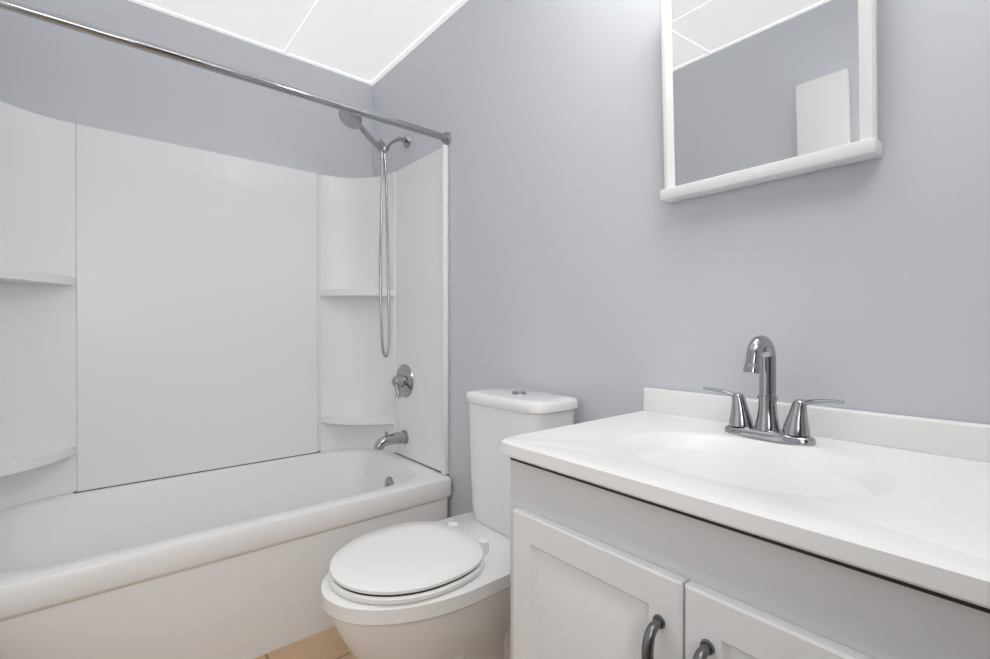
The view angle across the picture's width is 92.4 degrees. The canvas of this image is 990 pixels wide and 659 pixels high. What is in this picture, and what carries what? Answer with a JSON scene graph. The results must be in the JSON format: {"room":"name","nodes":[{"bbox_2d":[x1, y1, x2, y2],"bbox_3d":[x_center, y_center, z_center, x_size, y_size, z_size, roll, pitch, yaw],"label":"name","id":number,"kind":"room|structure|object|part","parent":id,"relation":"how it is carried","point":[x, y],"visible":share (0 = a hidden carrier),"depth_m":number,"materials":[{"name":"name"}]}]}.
{"room":"bathroom","nodes":[
{"label":"bathroom","id":0,"kind":"room"},
{"bbox_2d":[0,0,371,451],"bbox_3d":[-1.302,-0.169,2.184,1.530,2.560,0.120,0,0,-40],"label":"wall","id":1,"kind":"structure","parent":0,"point":[47,69],"depth_m":2.05,"materials":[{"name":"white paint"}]},
{"bbox_2d":[0,101,448,510],"bbox_3d":[-1.024,-0.084,1.849,1.525,1.420,0.748,0,0,-40],"label":"panel","id":2,"kind":"object","parent":1,"relation":"attached to","point":[167,310],"depth_m":2.06,"materials":[{"name":"white plastic"}]},
{"bbox_2d":[374,430,408,449],"bbox_3d":[-0.502,0.526,2.268,0.162,0.081,0.072,0,0,-40],"label":"spout","id":3,"kind":"object","parent":2,"relation":"attached to","point":[387,439],"visible":1,"depth_m":2.25,"materials":[{"name":"silver metal"}]},
{"bbox_3d":[-0.466,0.251,2.297,0.068,0.164,0.164,0,0,-40],"label":"bathtub knob","id":4,"kind":"part","parent":2,"relation":"part of","materials":[{"name":"silver metal"}]},
{"bbox_2d":[139,0,459,81],"bbox_3d":[-0.294,-1.405,0.964,1.770,0.120,3.280,0,0,-40],"label":"ceiling","id":5,"kind":"structure","parent":0,"point":[369,40],"depth_m":2.10,"materials":[{"name":"white paint"}]},
{"bbox_2d":[128,0,467,85],"bbox_3d":[-0.294,-1.342,0.964,1.528,0.004,3.038,0,0,-40],"label":"molding","id":6,"kind":"structure","parent":5,"relation":"attached to","point":[314,12],"depth_m":2.16,"materials":[{"name":"white"}]},
{"bbox_2d":[254,626,354,658],"bbox_3d":[-0.294,1.115,0.973,1.770,0.100,3.280,0,0,-40],"label":"floor","id":7,"kind":"structure","parent":0,"point":[328,643],"depth_m":1.58,"materials":[{"name":"tile"}]},
{"bbox_2d":[0,449,450,658],"bbox_3d":[-1.011,0.844,1.836,1.524,0.436,0.787,0,0,-40],"label":"bathtub","id":8,"kind":"object","parent":7,"relation":"on","point":[230,563],"depth_m":1.60,"materials":[{"name":"white ceramic"}]},
{"bbox_3d":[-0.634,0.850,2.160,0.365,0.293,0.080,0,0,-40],"label":"bathtub cap","id":9,"kind":"part","parent":8,"relation":"part of","materials":[{"name":"silver metal"}]},
{"bbox_2d":[321,402,573,658],"bbox_3d":[-0.126,0.654,1.367,0.730,0.820,0.406,0,0,-40],"label":"toilet","id":10,"kind":"object","parent":7,"relation":"on","point":[470,619],"visible":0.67,"depth_m":1.22,"materials":[{"name":"white ceramic"}]},
{"bbox_2d":[328,522,488,604],"bbox_3d":[-0.230,0.615,1.281,0.419,0.034,0.372,0,0,-40],"label":"seat","id":11,"kind":"object","parent":10,"relation":"on","point":[483,542],"visible":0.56,"depth_m":1.12,"materials":[{"name":"white plastic"}]},
{"bbox_2d":[330,521,482,594],"bbox_3d":[-0.238,0.601,1.274,0.392,0.020,0.366,0,0,-40],"label":"lid","id":12,"kind":"object","parent":11,"relation":"on","point":[408,557],"visible":1,"depth_m":1.23,"materials":[{"name":"white plastic"}]},
{"bbox_2d":[466,387,577,414],"bbox_3d":[0.078,0.221,1.535,0.216,0.044,0.374,0,0,-40],"label":"lid","id":13,"kind":"object","parent":10,"relation":"on","point":[532,402],"depth_m":1.44,"materials":[{"name":"white ceramic"}]},
{"bbox_3d":[0.078,0.202,1.535,0.048,0.007,0.048,0,0,-40],"label":"toilet cap","id":14,"kind":"part","parent":13,"relation":"part of","materials":[{"name":"silver metal"}]},
{"bbox_2d":[501,387,989,658],"bbox_3d":[0.464,0.613,0.809,0.564,0.906,0.824,0,0,-40],"label":"bathroom vanity","id":15,"kind":"object","parent":7,"relation":"on","point":[871,614],"depth_m":0.71,"materials":[{"name":"white paint"}]},
{"bbox_3d":[0.226,0.480,0.684,0.040,0.123,0.019,0,0,-40],"label":"bathroom vanity handle","id":16,"kind":"part","parent":15,"relation":"part of","materials":[{"name":"silver metal"}]},
{"bbox_3d":[0.272,0.480,0.629,0.040,0.123,0.019,0,0,-40],"label":"bathroom vanity handle","id":17,"kind":"part","parent":15,"relation":"part of","materials":[{"name":"silver metal"}]},
{"bbox_3d":[0.474,0.249,0.817,0.537,0.179,0.824,0,0,-40],"label":"bathroom vanity top","id":18,"kind":"part","parent":15,"relation":"part of","materials":[{"name":"white stone"}]},
{"bbox_2d":[703,335,843,445],"bbox_3d":[0.532,0.116,0.948,0.120,0.209,0.261,0,0,-40],"label":"faucet","id":19,"kind":"object","parent":15,"relation":"on","point":[760,360],"visible":1,"depth_m":0.95,"materials":[{"name":"silver metal"}]},
{"bbox_2d":[372,0,989,517],"bbox_3d":[0.341,-0.166,1.495,0.120,2.560,3.280,0,0,-40],"label":"wall","id":20,"kind":"structure","parent":0,"point":[594,274],"depth_m":1.28,"materials":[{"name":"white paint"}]},
{"bbox_2d":[0,0,450,144],"bbox_3d":[-0.793,-0.825,1.568,1.524,0.054,0.054,0,0,-40],"label":"curtain rod","id":21,"kind":"object","parent":20,"relation":"attached to","point":[28,10],"visible":0.98,"depth_m":1.46,"materials":[{"name":"silver metal"}]},
{"bbox_2d":[377,134,410,152],"bbox_3d":[-0.494,-0.892,2.270,0.168,0.125,0.064,0,0,-40],"label":"shower arm","id":22,"kind":"object","parent":20,"relation":"attached to","point":[406,140],"visible":0.96,"depth_m":2.27},
{"bbox_2d":[339,110,382,152],"bbox_3d":[-0.599,-0.908,2.155,0.210,0.158,0.103,0,0,-40],"label":"shower head","id":23,"kind":"object","parent":22,"relation":"attached to","point":[351,120],"visible":0.83,"depth_m":2.13},
{"bbox_2d":[379,151,389,357],"bbox_3d":[-0.521,-0.355,2.243,0.075,0.976,0.048,0,0,-40],"label":"shower hose","id":24,"kind":"object","parent":22,"relation":"hanging from","point":[383,156],"visible":1,"depth_m":2.23,"materials":[{"name":"silver metal"}]},
{"bbox_2d":[660,0,882,202],"bbox_3d":[0.579,-0.592,1.058,0.064,0.527,0.441,0,0,-40],"label":"mirror","id":25,"kind":"object","parent":20,"relation":"attached to","point":[868,145],"visible":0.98,"depth_m":0.98,"materials":[{"name":"white paint"}]},
{"bbox_2d":[671,0,859,185],"bbox_3d":[0.573,-0.595,1.053,0.025,0.472,0.385,0,0,-40],"label":"mirror panel","id":26,"kind":"object","parent":25,"relation":"attached to","point":[758,82],"visible":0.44,"depth_m":1.04,"materials":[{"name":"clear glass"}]}
]}

